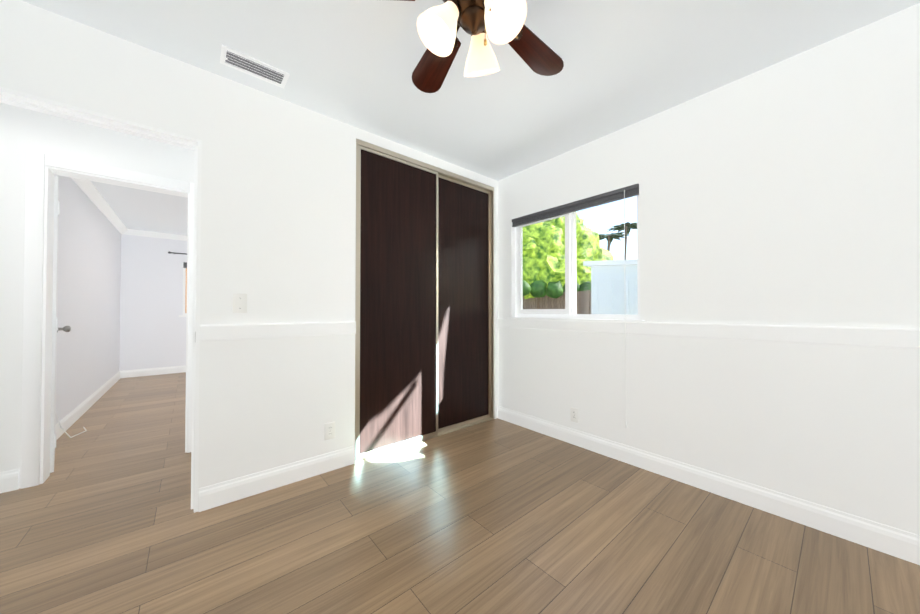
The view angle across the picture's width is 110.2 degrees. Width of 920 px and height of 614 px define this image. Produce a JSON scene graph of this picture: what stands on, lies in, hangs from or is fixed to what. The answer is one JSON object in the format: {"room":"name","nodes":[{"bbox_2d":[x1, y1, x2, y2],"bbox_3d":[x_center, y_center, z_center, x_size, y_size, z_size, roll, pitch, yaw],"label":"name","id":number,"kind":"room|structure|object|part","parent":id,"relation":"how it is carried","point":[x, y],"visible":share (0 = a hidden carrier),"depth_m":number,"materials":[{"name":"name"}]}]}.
{"room":"empty bedroom","nodes":[
{"label":"empty bedroom","id":0,"kind":"room"},
{"bbox_2d":[56,175,120,423],"bbox_3d":[-4.245,-0.081,3.598,0.120,2.440,4.180,1,-1,-40],"label":"wall","id":1,"kind":"structure","parent":0,"point":[89,288],"depth_m":3.46,"materials":[{"name":"white paint"}]},
{"bbox_2d":[56,371,120,439],"bbox_3d":[-4.193,1.079,3.627,0.015,0.122,4.180,1,-1,-40],"label":"baseboard","id":2,"kind":"structure","parent":1,"relation":"attached to","point":[70,419],"depth_m":3.44,"materials":[{"name":"white paint"}]},
{"bbox_2d":[72,178,126,233],"bbox_3d":[-4.170,-1.257,3.676,0.075,0.085,4.180,1,-1,-40],"label":"crown molding","id":3,"kind":"structure","parent":1,"relation":"attached to","point":[92,193],"depth_m":3.82,"materials":[{"name":"white paint"}]},
{"bbox_2d":[0,102,193,487],"bbox_3d":[-2.585,-0.098,2.184,6.000,2.440,0.120,1,-1,-40],"label":"wall","id":4,"kind":"structure","parent":0,"point":[21,131],"depth_m":1.99,"materials":[{"name":"white paint"}]},
{"bbox_2d":[0,469,18,492],"bbox_3d":[-3.776,1.047,1.080,2.775,0.122,0.015,1,-1,-40],"label":"baseboard","id":5,"kind":"structure","parent":4,"relation":"attached to","point":[9,480],"depth_m":1.95,"materials":[{"name":"white paint"}]},
{"bbox_2d":[20,150,193,488],"bbox_3d":[-2.420,0.075,2.312,0.852,2.096,0.145,1,-1,-40],"label":"door frame","id":6,"kind":"structure","parent":4,"relation":"attached to","point":[32,323],"depth_m":2.04,"materials":[{"name":"white paint"}]},
{"bbox_2d":[50,175,70,472],"bbox_3d":[-2.980,0.111,2.394,0.697,2.003,0.105,-1,-1,39],"label":"room door","id":7,"kind":"structure","parent":6,"relation":"in","point":[54,316],"depth_m":2.17,"materials":[{"name":"white paint"}]},
{"bbox_3d":[-2.722,0.901,2.158,0.010,0.090,0.010,-1,-1,39],"label":"far room door hinge","id":8,"kind":"part","parent":7,"relation":"part of","materials":[{"name":"silver metal"}]},
{"bbox_3d":[-3.186,0.177,2.582,0.054,0.054,0.070,-1,-1,39],"label":"far room door knob","id":9,"kind":"part","parent":7,"relation":"part of","materials":[{"name":"silver metal"}]},
{"bbox_2d":[0,0,201,139],"bbox_3d":[-1.770,-1.126,1.576,0.783,0.400,0.120,1,-1,-40],"label":"wall","id":10,"kind":"structure","parent":0,"point":[47,54],"depth_m":1.52,"materials":[{"name":"white paint"}]},
{"bbox_2d":[0,95,196,149],"bbox_3d":[-1.774,-0.902,1.577,0.747,0.012,0.040,1,-1,-40],"label":"door frame","id":11,"kind":"object","parent":10,"relation":"attached to","point":[12,101],"visible":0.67,"depth_m":1.56,"materials":[{"name":"white paint"}]},
{"bbox_2d":[0,86,201,512],"bbox_3d":[-1.771,0.094,1.561,0.783,2.040,0.129,1,-1,-40],"label":"door frame","id":12,"kind":"structure","parent":10,"relation":"attached to","point":[30,98],"depth_m":1.74,"materials":[{"name":"white paint"}]},
{"bbox_2d":[191,146,196,508],"bbox_3d":[-1.492,0.106,1.801,0.012,2.022,0.040,1,-1,-40],"label":"door frame","id":13,"kind":"object","parent":10,"relation":"attached to","point":[194,325],"visible":0.86,"depth_m":1.78,"materials":[{"name":"white paint"}]},
{"bbox_2d":[119,234,186,370],"bbox_3d":[-5.857,-0.062,5.064,4.700,2.440,0.140,1,-1,-40],"label":"wall","id":14,"kind":"structure","parent":0,"point":[151,300],"depth_m":5.47,"materials":[{"name":"white paint"}]},
{"bbox_2d":[120,365,185,377],"bbox_3d":[-4.276,1.113,6.278,3.300,0.122,0.015,1,-1,-40],"label":"baseboard","id":15,"kind":"structure","parent":14,"relation":"attached to","point":[150,371],"depth_m":5.46,"materials":[{"name":"white paint"}]},
{"bbox_2d":[183,268,186,314],"bbox_3d":[-4.529,-0.323,6.185,1.230,0.950,0.060,1,-1,-40],"label":"window unit","id":16,"kind":"structure","parent":14,"relation":"in","point":[184,280],"depth_m":5.78,"materials":[{"name":"white plastic"}]},
{"bbox_2d":[198,69,355,502],"bbox_3d":[-1.305,-0.097,2.300,0.878,2.440,0.650,1,-1,-40],"label":"wall","id":17,"kind":"structure","parent":0,"point":[278,210],"depth_m":2.00,"materials":[{"name":"white paint"}]},
{"bbox_2d":[233,293,246,312],"bbox_3d":[-1.287,-0.022,1.879,0.070,0.114,0.017,1,-1,-40],"label":"light switch","id":18,"kind":"object","parent":17,"relation":"attached to","point":[239,303],"visible":1,"depth_m":1.88,"materials":[{"name":"white plastic"}]},
{"bbox_2d":[198,446,354,511],"bbox_3d":[-1.092,1.059,2.030,0.872,0.122,0.015,1,-1,-40],"label":"baseboard","id":19,"kind":"structure","parent":17,"relation":"attached to","point":[221,493],"depth_m":1.97,"materials":[{"name":"white paint"}]},
{"bbox_2d":[200,322,355,340],"bbox_3d":[-1.091,0.147,2.040,0.872,0.090,0.020,1,-1,-40],"label":"trim","id":20,"kind":"structure","parent":17,"relation":"attached to","point":[218,332],"depth_m":1.97,"materials":[{"name":"white paint"}]},
{"bbox_2d":[325,422,334,439],"bbox_3d":[-0.894,0.852,2.204,0.070,0.114,0.008,1,-1,-40],"label":"electrical outlet","id":21,"kind":"object","parent":17,"relation":"attached to","point":[330,430],"visible":1,"depth_m":2.20,"materials":[{"name":"white plastic"}]},
{"bbox_2d":[356,127,493,186],"bbox_3d":[-0.243,-1.270,2.862,1.452,0.080,0.120,1,-1,-40],"label":"wall","id":22,"kind":"structure","parent":0,"point":[376,140],"depth_m":2.70,"materials":[{"name":"white paint"}]},
{"bbox_2d":[0,372,919,613],"bbox_3d":[-2.651,1.174,2.355,6.140,0.100,8.390,1,-1,-40],"label":"floor","id":23,"kind":"structure","parent":0,"point":[496,516],"depth_m":1.53,"materials":[{"name":"brown wood"}]},
{"bbox_2d":[56,415,86,437],"bbox_3d":[-3.414,0.977,2.831,0.148,0.296,0.404,1,-1,-40],"label":"cable","id":24,"kind":"object","parent":23,"relation":"on","point":[66,432],"visible":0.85,"depth_m":2.72,"materials":[{"name":"white"}]},
{"bbox_2d":[22,0,919,235],"bbox_3d":[-2.651,-1.391,2.387,6.140,0.150,8.390,1,-1,-40],"label":"ceiling","id":25,"kind":"structure","parent":0,"point":[354,63],"depth_m":1.70,"materials":[{"name":"white paint"}]},
{"bbox_2d":[220,45,289,88],"bbox_3d":[-1.131,-1.318,1.776,0.310,0.010,0.150,1,-1,-40],"label":"ceiling vent","id":26,"kind":"object","parent":25,"relation":"in","point":[244,63],"visible":1,"depth_m":1.76,"materials":[{"name":"white metal"}]},
{"bbox_2d":[400,0,563,92],"bbox_3d":[0.075,-1.126,1.208,1.090,0.408,1.117,1,-1,-40],"label":"ceiling fan","id":27,"kind":"object","parent":25,"relation":"hanging from","point":[500,22],"visible":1,"depth_m":1.20,"materials":[{"name":"brown wood"}]},
{"bbox_3d":[-0.121,-1.149,1.529,0.154,0.007,0.382,13,-6,-25],"label":"blade","id":28,"kind":"part","parent":27,"relation":"part of","materials":[{"name":"brown wood"}]},
{"bbox_3d":[-0.056,-1.018,1.144,0.148,0.134,0.148,31,-8,-13],"label":"lamp shade","id":29,"kind":"part","parent":27,"relation":"part of","materials":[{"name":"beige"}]},
{"bbox_3d":[-0.048,-1.032,1.147,0.042,0.077,0.041,31,-8,-13],"label":"bulb","id":30,"kind":"part","parent":27,"relation":"part of","materials":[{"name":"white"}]},
{"bbox_2d":[445,0,459,17],"bbox_3d":[-0.024,-1.074,1.153,0.062,0.032,0.062,31,-8,-13],"label":"bulb","id":31,"kind":"object","parent":27,"relation":"attached to","point":[455,4],"depth_m":1.13,"materials":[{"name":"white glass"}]},
{"bbox_3d":[0.081,-1.016,1.281,0.148,0.134,0.148,0,29,15],"label":"lamp shade","id":32,"kind":"part","parent":27,"relation":"part of","materials":[{"name":"beige glass"}]},
{"bbox_3d":[0.125,-1.032,1.101,0.041,0.077,0.042,1,-31,-45],"label":"bulb","id":33,"kind":"part","parent":27,"relation":"part of","materials":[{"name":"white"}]},
{"bbox_3d":[0.131,-1.018,1.094,0.148,0.134,0.148,1,-31,-45],"label":"lamp shade","id":34,"kind":"part","parent":27,"relation":"part of","materials":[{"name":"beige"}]},
{"bbox_3d":[0.335,-1.150,1.449,0.382,0.007,0.154,1,10,-44],"label":"blade","id":35,"kind":"part","parent":27,"relation":"part of","materials":[{"name":"brown wood"}]},
{"bbox_2d":[494,180,497,418],"bbox_3d":[0.334,-0.084,3.332,0.055,2.440,0.120,1,-1,-40],"label":"wall","id":36,"kind":"structure","parent":0,"point":[495,296],"depth_m":3.28,"materials":[{"name":"white paint"}]},
{"bbox_2d":[355,139,493,461],"bbox_3d":[-0.230,-0.050,2.831,1.448,2.358,0.076,1,-1,-40],"label":"sliding closet door","id":37,"kind":"structure","parent":36,"relation":"in","point":[424,334],"depth_m":2.70,"materials":[{"name":"brown wood"}]},
{"bbox_3d":[-0.480,-0.039,2.597,0.734,2.308,0.026,1,-1,-40],"label":"frame","id":38,"kind":"part","parent":37,"relation":"part of","materials":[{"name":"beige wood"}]},
{"bbox_3d":[-0.479,-0.044,2.596,0.690,2.254,0.010,1,-1,-40],"label":"panel","id":39,"kind":"part","parent":37,"relation":"part of","materials":[{"name":"brown wood"}]},
{"bbox_3d":[0.022,-0.038,3.062,0.690,2.254,0.010,1,-1,-40],"label":"panel","id":40,"kind":"part","parent":37,"relation":"part of","materials":[{"name":"brown wood"}]},
{"bbox_3d":[0.022,-0.033,3.063,0.734,2.308,0.026,1,-1,-40],"label":"frame","id":41,"kind":"part","parent":37,"relation":"part of","materials":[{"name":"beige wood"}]},
{"bbox_2d":[498,3,919,534],"bbox_3d":[-0.355,-0.072,4.302,0.140,2.440,8.390,1,-1,-40],"label":"wall","id":42,"kind":"structure","parent":0,"point":[836,427],"depth_m":1.76,"materials":[{"name":"white paint"}]},
{"bbox_2d":[571,407,577,422],"bbox_3d":[0.939,0.887,2.635,0.008,0.114,0.070,1,-1,-40],"label":"electrical outlet","id":43,"kind":"object","parent":42,"relation":"attached to","point":[574,414],"visible":1,"depth_m":2.63,"materials":[{"name":"white plastic"}]},
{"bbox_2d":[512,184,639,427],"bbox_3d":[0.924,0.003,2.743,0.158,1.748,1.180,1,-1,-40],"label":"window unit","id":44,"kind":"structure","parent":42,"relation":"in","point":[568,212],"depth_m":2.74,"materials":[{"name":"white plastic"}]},
{"bbox_3d":[0.755,-0.384,2.952,0.004,0.806,0.486,1,-1,-40],"label":"glass","id":45,"kind":"part","parent":44,"relation":"part of","materials":[{"name":"clear glass"}]},
{"bbox_3d":[0.755,-0.384,2.952,0.021,0.890,0.570,1,-1,-40],"label":"sash","id":46,"kind":"part","parent":44,"relation":"part of","materials":[{"name":"white plastic"}]},
{"bbox_2d":[512,184,638,226],"bbox_3d":[0.900,-0.834,2.734,0.038,0.073,1.168,1,-1,-40],"label":"blind","id":47,"kind":"object","parent":44,"relation":"attached to","point":[565,210],"depth_m":2.66,"materials":[{"name":"grey"}]},
{"bbox_3d":[0.960,-0.386,2.778,0.065,0.970,1.180,1,-1,-40],"label":"frame","id":48,"kind":"part","parent":44,"relation":"part of","materials":[{"name":"white plastic"}]},
{"bbox_3d":[1.150,-0.389,2.551,0.004,0.894,0.512,1,-1,-40],"label":"glass","id":49,"kind":"part","parent":44,"relation":"part of","materials":[{"name":"clear glass"}]},
{"bbox_3d":[1.190,-0.012,2.314,0.005,1.670,0.004,1,-1,-40],"label":"cord","id":50,"kind":"part","parent":44,"relation":"part of","materials":[{"name":"white plastic"}]},
{"bbox_2d":[508,318,644,321],"bbox_3d":[0.893,0.104,2.716,0.068,0.012,1.240,1,-1,-40],"label":"window sill","id":51,"kind":"structure","parent":42,"relation":"on","point":[583,319],"depth_m":2.53,"materials":[{"name":"white paint"}]},
{"bbox_2d":[497,406,919,564],"bbox_3d":[1.292,1.061,2.209,0.015,0.122,2.810,1,-1,-40],"label":"baseboard","id":52,"kind":"structure","parent":42,"relation":"attached to","point":[895,542],"depth_m":1.80,"materials":[{"name":"white paint"}]},
{"bbox_2d":[497,318,919,349],"bbox_3d":[1.290,0.149,2.219,0.020,0.090,2.810,1,-1,-40],"label":"trim","id":53,"kind":"structure","parent":42,"relation":"attached to","point":[904,338],"depth_m":1.80,"materials":[{"name":"white paint"}]},
{"bbox_3d":[-3.561,-0.037,6.995,1.300,2.440,0.140,1,-1,-40],"label":"wall","id":54,"kind":"structure","parent":0,"visible":0},
{"bbox_2d":[123,229,186,240],"bbox_3d":[-4.257,-1.224,6.284,3.300,0.085,0.075,1,-1,-40],"label":"crown molding","id":55,"kind":"structure","parent":54,"relation":"attached to","point":[154,234],"depth_m":5.48,"materials":[{"name":"white paint"}]},
{"label":"outside","id":56,"kind":"structure","parent":0,"visible":0},
{"bbox_3d":[2.915,1.455,11.939,75.000,0.180,70.000,1,-1,-40],"label":"ground","id":57,"kind":"structure","parent":56,"visible":0},
{"bbox_2d":[185,212,637,314],"bbox_3d":[13.387,-6.939,32.306,75.106,17.142,39.531,1,-1,-40],"label":"window view","id":58,"kind":"object","parent":57,"relation":"on","point":[535,269],"depth_m":12.81,"materials":[{"name":"green plant"}]}
]}

